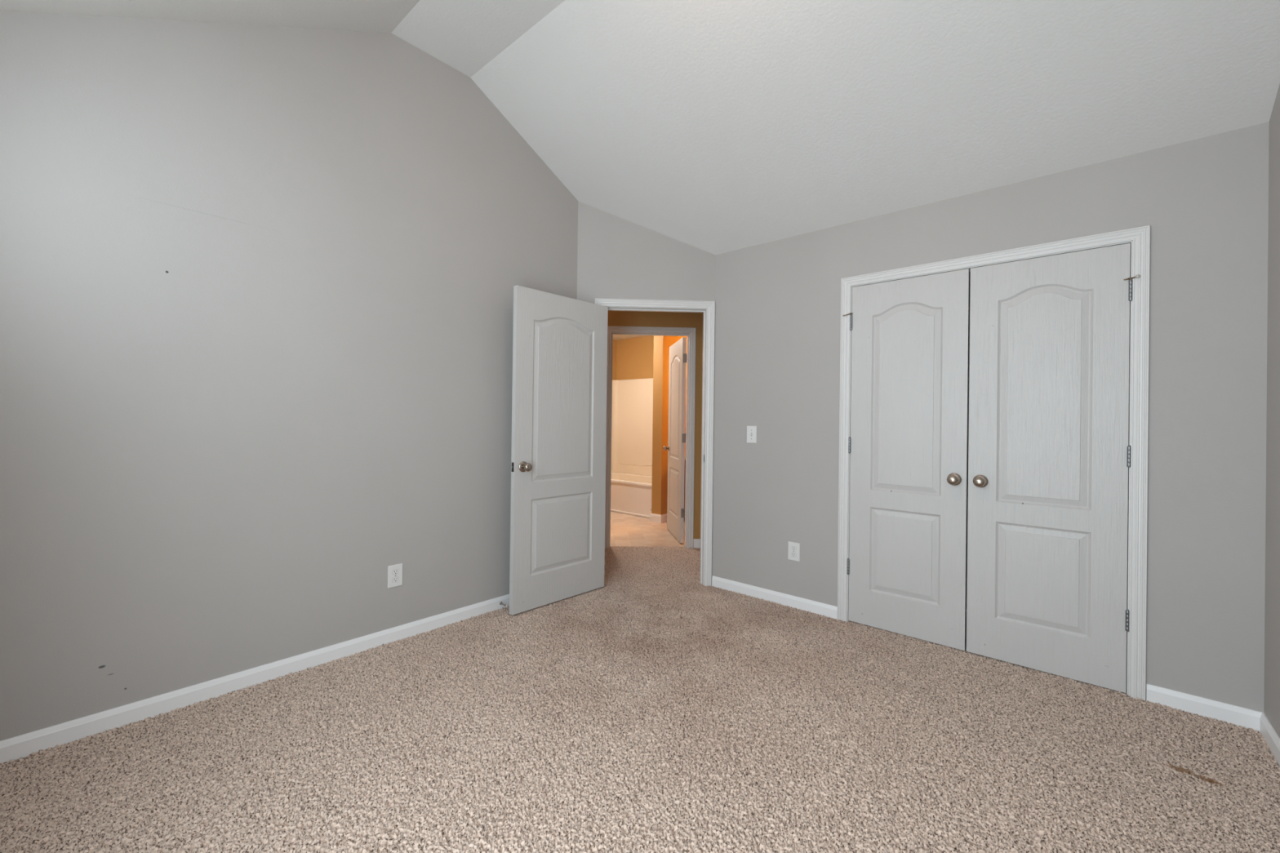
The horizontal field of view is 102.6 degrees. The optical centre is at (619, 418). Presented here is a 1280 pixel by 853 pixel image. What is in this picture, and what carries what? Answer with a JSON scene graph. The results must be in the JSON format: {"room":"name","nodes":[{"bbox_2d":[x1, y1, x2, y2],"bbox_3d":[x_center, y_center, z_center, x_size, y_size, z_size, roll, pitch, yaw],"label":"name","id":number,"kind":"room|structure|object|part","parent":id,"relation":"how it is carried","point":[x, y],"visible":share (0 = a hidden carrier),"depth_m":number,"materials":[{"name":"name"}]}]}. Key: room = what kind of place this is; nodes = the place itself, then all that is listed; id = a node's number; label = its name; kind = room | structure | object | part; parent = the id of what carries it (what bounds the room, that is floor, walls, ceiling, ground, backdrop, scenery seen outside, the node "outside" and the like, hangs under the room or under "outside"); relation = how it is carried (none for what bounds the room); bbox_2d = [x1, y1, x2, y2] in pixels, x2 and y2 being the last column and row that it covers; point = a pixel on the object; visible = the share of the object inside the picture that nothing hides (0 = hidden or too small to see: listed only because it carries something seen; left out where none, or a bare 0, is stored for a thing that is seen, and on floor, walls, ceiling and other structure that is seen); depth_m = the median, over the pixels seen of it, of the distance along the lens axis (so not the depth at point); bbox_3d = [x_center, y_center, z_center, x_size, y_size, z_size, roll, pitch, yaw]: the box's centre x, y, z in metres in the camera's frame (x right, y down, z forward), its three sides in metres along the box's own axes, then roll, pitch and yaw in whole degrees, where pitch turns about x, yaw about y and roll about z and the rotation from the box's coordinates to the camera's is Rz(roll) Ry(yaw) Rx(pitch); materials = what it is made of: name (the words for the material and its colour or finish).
{"room":"empty bedroom","nodes":[
{"label":"empty bedroom","id":0,"kind":"room"},
{"bbox_2d":[0,9,577,741],"bbox_3d":[-1.407,-0.434,2.644,0.115,3.307,3.101,1,0,42],"label":"wall","id":1,"kind":"structure","parent":0,"point":[257,282],"depth_m":2.26,"materials":[{"name":"grey paint"}]},
{"bbox_2d":[0,594,509,763],"bbox_3d":[-1.278,1.168,2.642,0.101,0.079,3.078,1,0,42],"label":"baseboard","id":2,"kind":"structure","parent":1,"relation":"attached to","point":[15,748],"depth_m":2.20,"materials":[{"name":"white paint"}]},
{"bbox_2d":[387,563,402,588],"bbox_3d":[-1.215,0.850,2.777,0.007,0.120,0.080,1,0,42],"label":"wall outlet","id":3,"kind":"object","parent":1,"relation":"attached to","point":[394,571],"visible":1,"depth_m":2.77,"materials":[{"name":"white plastic"}]},
{"bbox_2d":[391,577,398,582],"bbox_3d":[-1.214,0.871,2.776,0.003,0.027,0.036,1,0,42],"label":"receptacle","id":4,"kind":"object","parent":3,"relation":"attached to","point":[394,580],"depth_m":2.77,"materials":[{"name":"white plastic"}]},
{"bbox_2d":[392,568,399,574],"bbox_3d":[-1.213,0.830,2.776,0.003,0.027,0.036,1,0,42],"label":"receptacle","id":5,"kind":"object","parent":3,"relation":"attached to","point":[395,571],"depth_m":2.78,"materials":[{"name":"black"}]},
{"bbox_2d":[612,339,616,380],"bbox_3d":[-0.851,0.001,7.055,0.100,2.480,2.430,1,0,42],"label":"wall","id":6,"kind":"structure","parent":0,"point":[614,355],"depth_m":7.81,"materials":[{"name":"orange paint"}]},
{"bbox_2d":[613,334,648,340],"bbox_3d":[0.383,-1.222,5.842,3.600,0.030,3.623,1,0,42],"label":"ceiling","id":7,"kind":"structure","parent":0,"point":[616,337],"depth_m":7.53,"materials":[{"name":"white paint"}]},
{"bbox_2d":[616,335,653,380],"bbox_3d":[0.503,0.020,7.396,1.440,2.480,0.100,1,0,42],"label":"wall","id":8,"kind":"structure","parent":0,"point":[634,356],"depth_m":7.59,"materials":[{"name":"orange paint"}]},
{"bbox_2d":[0,511,1279,852],"bbox_3d":[0.161,1.234,3.851,5.996,0.040,6.806,1,0,42],"label":"floor","id":9,"kind":"structure","parent":0,"point":[654,708],"depth_m":1.86,"materials":[{"name":"carpet"}]},
{"bbox_2d":[610,377,653,517],"bbox_3d":[0.206,0.324,7.072,1.434,1.822,0.768,1,0,42],"label":"bathtub","id":10,"kind":"object","parent":9,"relation":"on","point":[632,419],"visible":0.43,"depth_m":7.50,"materials":[{"name":"white plastic"}]},
{"bbox_2d":[611,472,652,484],"bbox_3d":[0.198,0.980,7.071,1.422,0.330,0.754,1,0,42],"label":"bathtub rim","id":11,"kind":"object","parent":10,"relation":"in","point":[616,477],"depth_m":7.42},
{"bbox_2d":[684,454,685,521],"bbox_3d":[1.141,0.853,6.387,0.586,0.785,0.790,1,0,42],"label":"vanity cabinet","id":12,"kind":"object","parent":9,"relation":"on","point":[685,455],"visible":0.02,"depth_m":6.20,"materials":[{"name":"brown wood"}]},
{"bbox_2d":[0,0,1279,254],"bbox_3d":[0.149,-1.670,1.806,3.296,1.002,3.936,1,0,42],"label":"ceiling","id":13,"kind":"structure","parent":0,"point":[713,126],"depth_m":2.49,"materials":[{"name":"white paint"}]},
{"bbox_2d":[577,200,715,303],"bbox_3d":[0.184,-0.182,3.829,1.019,2.851,0.115,1,0,-3],"label":"wall","id":14,"kind":"structure","parent":0,"point":[618,257],"depth_m":3.77,"materials":[{"name":"grey paint"}]},
{"bbox_2d":[509,284,608,614],"bbox_3d":[-0.383,0.195,3.434,0.170,2.020,0.808,1,0,44],"label":"door","id":15,"kind":"structure","parent":14,"relation":"in","point":[560,343],"depth_m":3.38,"materials":[{"name":"white paint"}]},
{"bbox_3d":[-0.573,0.298,3.160,0.064,0.053,0.053,1,0,44],"label":"knob","id":16,"kind":"part","parent":15,"relation":"part of","materials":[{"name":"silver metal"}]},
{"bbox_2d":[595,297,715,586],"bbox_3d":[0.244,0.180,3.831,0.886,2.109,0.148,1,0,-3],"label":"door frame","id":17,"kind":"structure","parent":14,"relation":"attached to","point":[707,308],"depth_m":3.78,"materials":[{"name":"white wood"}]},
{"bbox_2d":[607,311,702,538],"bbox_3d":[0.347,0.010,4.952,2.950,2.480,0.115,1,0,-3],"label":"wall","id":18,"kind":"structure","parent":0,"point":[620,318],"depth_m":4.91,"materials":[{"name":"brown paint"}]},
{"bbox_2d":[604,325,696,548],"bbox_3d":[0.282,0.181,4.940,0.862,2.115,0.132,1,0,-3],"label":"door frame","id":19,"kind":"structure","parent":18,"relation":"attached to","point":[690,332],"depth_m":4.90,"materials":[{"name":"white wood"}]},
{"bbox_2d":[662,337,686,542],"bbox_3d":[0.595,0.211,5.408,0.170,2.032,0.720,1,0,-5],"label":"door","id":20,"kind":"structure","parent":18,"relation":"in","point":[677,355],"depth_m":5.28,"materials":[{"name":"white paint"}]},
{"bbox_2d":[693,538,700,548],"bbox_3d":[1.007,1.199,4.915,0.604,0.091,0.012,1,0,-3],"label":"baseboard","id":21,"kind":"structure","parent":18,"relation":"attached to","point":[696,542],"depth_m":4.90,"materials":[{"name":"white paint"}]},
{"bbox_2d":[651,335,687,515],"bbox_3d":[0.929,0.023,6.688,0.142,2.480,1.410,1,0,42],"label":"wall","id":22,"kind":"structure","parent":0,"point":[662,344],"depth_m":6.17,"materials":[{"name":"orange paint"}]},
{"bbox_2d":[649,513,666,523],"bbox_3d":[0.518,1.194,6.252,0.166,0.096,0.262,1,0,42],"label":"baseboard","id":23,"kind":"structure","parent":22,"relation":"attached to","point":[653,517],"depth_m":6.15,"materials":[{"name":"white paint"}]},
{"bbox_2d":[711,121,1269,712],"bbox_3d":[1.683,0.019,2.967,2.575,2.484,0.115,1,0,42],"label":"wall","id":24,"kind":"structure","parent":0,"point":[1204,201],"depth_m":2.27,"materials":[{"name":"grey paint"}]},
{"bbox_2d":[746,426,756,443],"bbox_3d":[0.918,0.110,3.576,0.076,0.120,0.016,1,0,42],"label":"light switch","id":25,"kind":"object","parent":24,"relation":"attached to","point":[751,430],"visible":1,"depth_m":3.58,"materials":[{"name":"white plastic"}]},
{"bbox_2d":[711,575,837,619],"bbox_3d":[1.015,1.200,3.474,0.899,0.079,0.012,1,0,42],"label":"baseboard","id":26,"kind":"structure","parent":24,"relation":"attached to","point":[828,611],"depth_m":3.43,"materials":[{"name":"white paint"}]},
{"bbox_2d":[787,541,799,561],"bbox_3d":[1.143,0.871,3.365,0.080,0.120,0.007,1,0,42],"label":"wall outlet","id":27,"kind":"object","parent":24,"relation":"attached to","point":[793,548],"visible":1,"depth_m":3.36,"materials":[{"name":"white plastic"}]},
{"bbox_2d":[842,268,969,650],"bbox_3d":[1.603,0.215,2.938,0.641,2.038,0.102,1,0,42],"label":"door","id":28,"kind":"structure","parent":24,"relation":"in","point":[908,442],"depth_m":2.91,"materials":[{"name":"white paint"}]},
{"bbox_3d":[1.785,0.326,2.744,0.053,0.053,0.064,1,0,42],"label":"knob","id":29,"kind":"part","parent":28,"relation":"part of","materials":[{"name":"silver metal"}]},
{"bbox_2d":[837,225,1150,700],"bbox_3d":[1.889,0.195,2.765,1.332,2.116,0.132,1,0,42],"label":"door frame","id":30,"kind":"structure","parent":24,"relation":"attached to","point":[1139,237],"depth_m":2.31,"materials":[{"name":"white wood"}]},
{"bbox_3d":[1.890,0.222,2.765,1.214,2.052,0.020,1,0,42],"label":"stop moulding","id":31,"kind":"part","parent":30,"relation":"part of","materials":[{"name":"white wood"}]},
{"bbox_2d":[966,243,1140,693],"bbox_3d":[2.080,0.219,2.503,0.636,2.038,0.102,1,0,42],"label":"door","id":32,"kind":"structure","parent":24,"relation":"in","point":[1049,450],"depth_m":2.50,"materials":[{"name":"white paint"}]},
{"bbox_3d":[1.871,0.327,2.666,0.053,0.053,0.064,1,0,42],"label":"knob","id":33,"kind":"part","parent":32,"relation":"part of","materials":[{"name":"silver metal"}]},
{"bbox_2d":[1263,84,1279,737],"bbox_3d":[1.392,-0.404,0.651,0.115,3.307,3.936,1,0,42],"label":"wall","id":34,"kind":"structure","parent":0,"point":[1272,604],"depth_m":1.98,"materials":[{"name":"grey paint"}]},
{"bbox_2d":[1146,683,1279,766],"bbox_3d":[1.207,1.194,0.795,0.329,0.079,3.706,1,0,42],"label":"baseboard","id":35,"kind":"structure","parent":34,"relation":"attached to","point":[1258,721],"depth_m":2.12,"materials":[{"name":"white paint"}]}
]}

